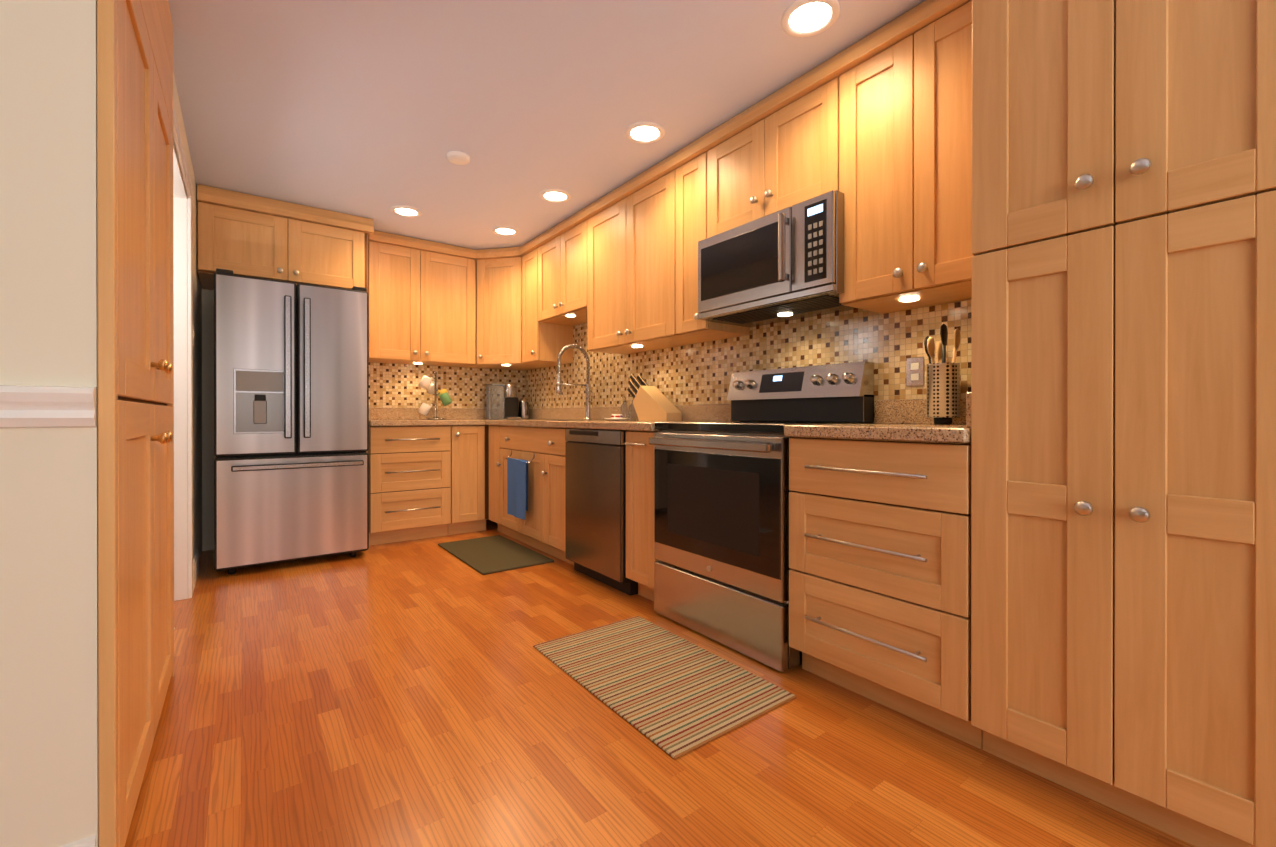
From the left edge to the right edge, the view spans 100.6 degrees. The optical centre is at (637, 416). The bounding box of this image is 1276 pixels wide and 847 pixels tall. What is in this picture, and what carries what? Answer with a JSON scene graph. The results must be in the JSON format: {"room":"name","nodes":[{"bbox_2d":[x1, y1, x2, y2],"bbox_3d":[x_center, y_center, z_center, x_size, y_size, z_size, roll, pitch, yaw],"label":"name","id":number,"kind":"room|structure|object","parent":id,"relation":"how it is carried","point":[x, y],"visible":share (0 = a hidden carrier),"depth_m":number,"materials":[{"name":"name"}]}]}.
{"room":"kitchen","nodes":[
{"label":"kitchen","id":0,"kind":"room"},
{"bbox_2d":[0,0,201,846],"bbox_3d":[-3.240,-0.243,1.489,2.955,2.375,3.340,0,0,-37],"label":"wall","id":1,"kind":"structure","parent":0,"point":[48,499],"depth_m":1.00,"materials":[{"name":"beige paint"}]},
{"bbox_2d":[0,385,96,427],"bbox_3d":[-2.231,-0.017,0.137,2.955,0.079,0.036,0,0,-37],"label":"trim","id":2,"kind":"structure","parent":1,"relation":"attached to","point":[25,406],"depth_m":0.98,"materials":[{"name":"white wood"}]},
{"bbox_2d":[60,835,95,846],"bbox_3d":[-2.238,0.883,0.147,2.953,0.130,0.014,0,0,-37],"label":"baseboard","id":3,"kind":"structure","parent":1,"relation":"attached to","point":[90,841],"depth_m":1.02,"materials":[{"name":"white"}]},
{"bbox_2d":[97,0,173,846],"bbox_3d":[-1.363,-0.241,1.497,0.060,2.371,1.116,0,0,-37],"label":"pantry doors","id":4,"kind":"structure","parent":1,"relation":"in","point":[135,334],"depth_m":1.27,"materials":[{"name":"brown wood"}]},
{"bbox_2d":[173,106,192,600],"bbox_3d":[-2.099,-0.130,2.344,0.136,2.145,1.065,0,0,-37],"label":"door frame","id":5,"kind":"structure","parent":1,"relation":"attached to","point":[183,392],"depth_m":2.73,"materials":[{"name":"white"}]},
{"bbox_2d":[193,550,198,590],"bbox_3d":[-2.530,0.877,3.023,0.014,0.130,0.534,0,0,-37],"label":"baseboard","id":6,"kind":"structure","parent":1,"relation":"attached to","point":[196,557],"depth_m":3.05,"materials":[{"name":"white"}]},
{"bbox_2d":[202,288,524,550],"bbox_3d":[-3.290,-0.247,3.595,5.394,2.375,0.104,0,0,-37],"label":"wall","id":7,"kind":"structure","parent":0,"point":[393,385],"depth_m":4.44,"materials":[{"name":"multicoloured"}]},
{"bbox_2d":[197,184,373,291],"bbox_3d":[-2.474,-1.163,3.761,0.981,0.536,0.599,0,0,-37],"label":"upper cabinet","id":8,"kind":"object","parent":7,"relation":"attached to","point":[243,234],"visible":0.96,"depth_m":3.50,"materials":[{"name":"brown wood"}]},
{"bbox_2d":[368,230,475,367],"bbox_3d":[-1.776,-0.941,4.422,0.899,0.983,0.376,0,0,-37],"label":"upper cabinet","id":9,"kind":"object","parent":7,"relation":"attached to","point":[422,293],"depth_m":4.28,"materials":[{"name":"brown wood"}]},
{"bbox_2d":[168,0,924,249],"bbox_3d":[-0.739,-1.438,0.258,5.494,0.020,8.500,0,0,-37],"label":"ceiling","id":10,"kind":"structure","parent":0,"point":[375,110],"depth_m":2.33,"materials":[{"name":"white paint"}]},
{"bbox_2d":[391,205,421,216],"bbox_3d":[-1.616,-1.430,3.696,0.199,0.009,0.199,0,0,8],"label":"recessed light","id":11,"kind":"object","parent":10,"relation":"in","point":[406,211],"depth_m":3.69,"materials":[{"name":"white"}]},
{"bbox_2d":[446,151,469,164],"bbox_3d":[-0.989,-1.421,2.917,0.123,0.024,0.123,0,0,-43],"label":"smoke detector","id":12,"kind":"object","parent":10,"relation":"in","point":[456,157],"depth_m":2.89,"materials":[{"name":"white plastic"}]},
{"bbox_2d":[492,226,518,235],"bbox_3d":[-1.023,-1.431,4.089,0.199,0.009,0.199,0,0,8],"label":"recessed light","id":13,"kind":"object","parent":10,"relation":"in","point":[500,230],"depth_m":4.08,"materials":[{"name":"white"}]},
{"bbox_2d":[540,189,570,202],"bbox_3d":[-0.536,-1.429,3.435,0.199,0.009,0.199,0,0,8],"label":"recessed light","id":14,"kind":"object","parent":10,"relation":"in","point":[550,195],"depth_m":3.42,"materials":[{"name":"white"}]},
{"bbox_2d":[625,122,664,143],"bbox_3d":[0.035,-1.428,2.670,0.199,0.009,0.199,0,0,8],"label":"recessed light","id":15,"kind":"object","parent":10,"relation":"in","point":[639,132],"depth_m":2.66,"materials":[{"name":"white"}]},
{"bbox_2d":[781,0,839,36],"bbox_3d":[0.615,-1.426,1.892,0.199,0.009,0.199,0,0,8],"label":"recessed light","id":16,"kind":"object","parent":10,"relation":"in","point":[804,18],"depth_m":1.89,"materials":[{"name":"white"}]},
{"bbox_2d":[125,519,1195,846],"bbox_3d":[-0.739,0.972,0.263,5.494,0.050,8.500,0,0,-37],"label":"floor","id":17,"kind":"structure","parent":0,"point":[415,693],"depth_m":1.51,"materials":[{"name":"brown wood"}]},
{"bbox_2d":[214,268,368,573],"bbox_3d":[-2.363,0.038,3.622,0.810,1.805,0.919,0,0,-37],"label":"refrigerator","id":18,"kind":"object","parent":17,"relation":"on","point":[291,418],"visible":1,"depth_m":3.26,"materials":[{"name":"grey metal"}]},
{"bbox_2d":[368,425,450,545],"bbox_3d":[-1.859,0.504,4.193,0.574,0.871,0.647,0,0,-37],"label":"base cabinet","id":19,"kind":"object","parent":17,"relation":"on","point":[409,482],"visible":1,"depth_m":3.96,"materials":[{"name":"brown wood"}]},
{"bbox_2d":[369,408,484,425],"bbox_3d":[-1.757,-0.005,4.277,0.840,0.140,0.634,0,0,-37],"label":"countertop","id":20,"kind":"structure","parent":19,"relation":"on","point":[377,416],"depth_m":4.44,"materials":[{"name":"stone"}]},
{"bbox_2d":[417,372,451,419],"bbox_3d":[-1.706,-0.176,4.441,0.273,0.400,0.245,0,0,-37],"label":"mug tree","id":21,"kind":"object","parent":20,"relation":"on","point":[428,384],"visible":1,"depth_m":4.40,"materials":[{"name":"ceramic"}]},
{"bbox_2d":[448,425,488,534],"bbox_3d":[-1.504,0.503,4.460,0.310,0.871,0.644,0,0,-37],"label":"base cabinet","id":22,"kind":"object","parent":17,"relation":"on","point":[469,450],"depth_m":4.24,"materials":[{"name":"brown wood"}]},
{"bbox_2d":[489,425,496,522],"bbox_3d":[-0.887,0.503,4.367,0.609,0.872,0.314,0,0,-37],"label":"base cabinet","id":23,"kind":"object","parent":17,"relation":"on","point":[492,428],"depth_m":4.21,"materials":[{"name":"brown wood"}]},
{"bbox_2d":[438,535,553,574],"bbox_3d":[-1.003,0.933,3.653,0.475,0.014,0.910,0,0,-37],"label":"area rug","id":24,"kind":"object","parent":17,"relation":"on","point":[490,554],"visible":0.98,"depth_m":3.56,"materials":[{"name":"green fabric"}]},
{"bbox_2d":[497,425,581,564],"bbox_3d":[-0.509,0.504,3.860,0.609,0.872,1.079,0,0,-37],"label":"base cabinet","id":25,"kind":"object","parent":17,"relation":"on","point":[541,527],"depth_m":3.60,"materials":[{"name":"brown wood"}]},
{"bbox_2d":[505,450,534,519],"bbox_3d":[-0.840,0.477,3.743,0.057,0.457,0.400,0,0,-37],"label":"towel","id":26,"kind":"object","parent":25,"relation":"hanging from","point":[517,488],"visible":1,"depth_m":3.70,"materials":[{"name":"fabric"}]},
{"bbox_2d":[485,404,730,430],"bbox_3d":[-0.518,0.086,3.850,0.635,0.320,2.800,0,0,-37],"label":"countertop","id":27,"kind":"structure","parent":25,"relation":"on","point":[543,417],"depth_m":3.27,"materials":[{"name":"stone"}]},
{"bbox_2d":[485,383,504,418],"bbox_3d":[-1.290,-0.136,4.778,0.125,0.318,0.170,0,0,-37],"label":"water tank","id":28,"kind":"object","parent":27,"relation":"on","point":[494,401],"visible":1,"depth_m":4.72,"materials":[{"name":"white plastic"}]},
{"bbox_2d":[503,383,520,418],"bbox_3d":[-1.171,-0.142,4.842,0.132,0.330,0.200,0,0,-37],"label":"coffee maker","id":29,"kind":"object","parent":27,"relation":"on","point":[510,402],"visible":0.85,"depth_m":4.79,"materials":[{"name":"black"}]},
{"bbox_2d":[518,397,528,418],"bbox_3d":[-1.053,-0.080,4.926,0.108,0.205,0.155,0,0,-37],"label":"kettle","id":30,"kind":"object","parent":27,"relation":"on","point":[523,408],"visible":0.98,"depth_m":4.90,"materials":[{"name":"metal"}]},
{"bbox_2d":[556,344,592,419],"bbox_3d":[-0.463,-0.260,3.947,0.302,0.570,0.110,0,0,-37],"label":"sink faucet","id":31,"kind":"object","parent":27,"relation":"on","point":[588,392],"visible":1,"depth_m":4.00,"materials":[{"name":"metal"}]},
{"bbox_2d":[604,414,629,420],"bbox_3d":[-0.139,0.005,3.491,0.180,0.042,0.180,0,0,-37],"label":"dish","id":32,"kind":"object","parent":27,"relation":"on","point":[616,417],"visible":1,"depth_m":3.44,"materials":[{"name":"white ceramic"}]},
{"bbox_2d":[621,396,625,420],"bbox_3d":[-0.090,-0.059,3.677,0.059,0.169,0.060,0,0,14],"label":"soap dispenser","id":33,"kind":"object","parent":27,"relation":"on","point":[623,407],"depth_m":3.65,"materials":[{"name":"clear plastic"}]},
{"bbox_2d":[626,396,637,420],"bbox_3d":[-0.031,-0.059,3.597,0.059,0.169,0.060,0,0,14],"label":"soap dispenser","id":34,"kind":"object","parent":27,"relation":"on","point":[628,411],"depth_m":3.58,"materials":[{"name":"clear plastic"}]},
{"bbox_2d":[627,374,681,420],"bbox_3d":[0.088,-0.128,3.371,0.120,0.308,0.437,0,0,-37],"label":"knife block","id":35,"kind":"object","parent":27,"relation":"on","point":[652,403],"visible":1,"depth_m":3.32,"materials":[{"name":"brown wood"}]},
{"bbox_2d":[565,429,637,595],"bbox_3d":[-0.035,0.507,3.162,0.584,0.868,0.596,0,0,-37],"label":"dishwasher","id":36,"kind":"object","parent":17,"relation":"on","point":[595,503],"visible":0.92,"depth_m":2.94,"materials":[{"name":"silver"}]},
{"bbox_2d":[624,430,658,600],"bbox_3d":[0.239,0.506,2.828,0.645,0.871,0.256,0,0,-37],"label":"base cabinet","id":37,"kind":"object","parent":17,"relation":"on","point":[640,560],"visible":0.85,"depth_m":2.67,"materials":[{"name":"brown wood"}]},
{"bbox_2d":[533,616,795,758],"bbox_3d":[0.051,0.940,1.976,0.540,0.008,0.890,0,0,-37],"label":"striped rug","id":38,"kind":"object","parent":17,"relation":"on","point":[674,696],"visible":0.98,"depth_m":1.87,"materials":[{"name":"fabric"}]},
{"bbox_2d":[649,361,873,672],"bbox_3d":[0.527,0.353,2.402,0.673,1.180,0.762,0,0,-37],"label":"range","id":39,"kind":"object","parent":17,"relation":"on","point":[721,529],"visible":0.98,"depth_m":2.23,"materials":[{"name":"metal"}]},
{"bbox_2d":[789,437,982,748],"bbox_3d":[0.956,0.509,1.865,0.647,0.871,0.602,0,0,-37],"label":"base cabinet","id":40,"kind":"object","parent":17,"relation":"on","point":[880,571],"visible":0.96,"depth_m":1.64,"materials":[{"name":"brown wood"}]},
{"bbox_2d":[784,392,970,442],"bbox_3d":[0.961,0.000,1.868,0.634,0.140,0.602,0,0,-37],"label":"countertop","id":41,"kind":"structure","parent":40,"relation":"on","point":[905,420],"depth_m":1.78,"materials":[{"name":"stone"}]},
{"bbox_2d":[924,323,959,424],"bbox_3d":[1.139,-0.156,1.985,0.157,0.369,0.117,0,0,-37],"label":"utensil holder","id":42,"kind":"object","parent":41,"relation":"on","point":[943,392],"visible":1,"depth_m":1.95,"materials":[{"name":"silver metal"}]},
{"bbox_2d":[971,0,1275,846],"bbox_3d":[1.317,-0.240,1.382,0.644,2.371,0.596,0,0,-37],"label":"pantry cabinet","id":43,"kind":"object","parent":17,"relation":"on","point":[1123,486],"visible":1,"depth_m":1.19,"materials":[{"name":"brown wood"}]},
{"bbox_2d":[525,299,971,423],"bbox_3d":[1.421,-0.243,1.872,0.104,2.375,8.500,0,0,-37],"label":"wall","id":44,"kind":"structure","parent":0,"point":[888,343],"depth_m":2.76,"materials":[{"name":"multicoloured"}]},
{"bbox_2d":[476,246,537,370],"bbox_3d":[-1.131,-0.942,4.701,0.597,0.983,0.699,0,0,-37],"label":"upper cabinet","id":45,"kind":"object","parent":44,"relation":"attached to","point":[497,269],"depth_m":4.51,"materials":[{"name":"brown wood"}]},
{"bbox_2d":[520,235,575,367],"bbox_3d":[-0.779,-0.941,4.416,0.374,0.983,0.449,0,0,-37],"label":"upper cabinet","id":46,"kind":"object","parent":44,"relation":"attached to","point":[541,344],"depth_m":4.33,"materials":[{"name":"brown wood"}]},
{"bbox_2d":[540,211,579,324],"bbox_3d":[-0.443,-1.094,4.008,0.324,0.676,0.752,0,0,-37],"label":"upper cabinet","id":47,"kind":"object","parent":44,"relation":"attached to","point":[560,244],"depth_m":3.92,"materials":[{"name":"brown wood"}]},
{"bbox_2d":[580,162,687,353],"bbox_3d":[0.053,-0.939,3.343,0.324,0.983,1.054,0,0,-37],"label":"upper cabinet","id":48,"kind":"object","parent":44,"relation":"attached to","point":[620,230],"depth_m":3.27,"materials":[{"name":"brown wood"}]},
{"bbox_2d":[660,135,748,343],"bbox_3d":[0.379,-0.938,2.906,0.324,0.983,0.322,0,0,-37],"label":"upper cabinet","id":49,"kind":"object","parent":44,"relation":"attached to","point":[682,172],"depth_m":2.83,"materials":[{"name":"brown wood"}]},
{"bbox_2d":[704,58,831,238],"bbox_3d":[0.697,-1.156,2.479,0.324,0.544,0.738,0,0,-37],"label":"upper cabinet","id":50,"kind":"object","parent":44,"relation":"attached to","point":[774,155],"depth_m":2.34,"materials":[{"name":"brown wood"}]},
{"bbox_2d":[697,190,857,327],"bbox_3d":[0.657,-0.675,2.429,0.449,0.394,0.765,0,0,-37],"label":"microwave","id":51,"kind":"object","parent":50,"relation":"attached to","point":[766,270],"visible":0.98,"depth_m":2.27,"materials":[{"name":"metal"}]},
{"bbox_2d":[778,312,792,316],"bbox_3d":[0.683,-0.474,2.456,0.067,0.008,0.067,0,0,41],"label":"spotlight","id":52,"kind":"object","parent":51,"relation":"attached to","point":[785,314],"depth_m":2.44,"materials":[{"name":"beige"}]},
{"bbox_2d":[832,0,973,313],"bbox_3d":[1.092,-0.936,1.950,0.324,0.983,0.580,0,0,-37],"label":"upper cabinet","id":53,"kind":"object","parent":44,"relation":"attached to","point":[875,127],"depth_m":1.87,"materials":[{"name":"brown wood"}]},
{"bbox_2d":[899,296,919,301],"bbox_3d":[1.013,-0.438,1.979,0.067,0.008,0.067,0,0,41],"label":"spotlight","id":54,"kind":"object","parent":53,"relation":"attached to","point":[903,299],"depth_m":1.96,"materials":[{"name":"beige"}]},
{"bbox_2d":[906,357,923,385],"bbox_3d":[1.132,-0.185,2.164,0.007,0.116,0.072,0,0,-37],"label":"electrical outlet","id":55,"kind":"object","parent":44,"relation":"attached to","point":[915,371],"visible":1,"depth_m":2.16,"materials":[{"name":"metal"}]}
]}

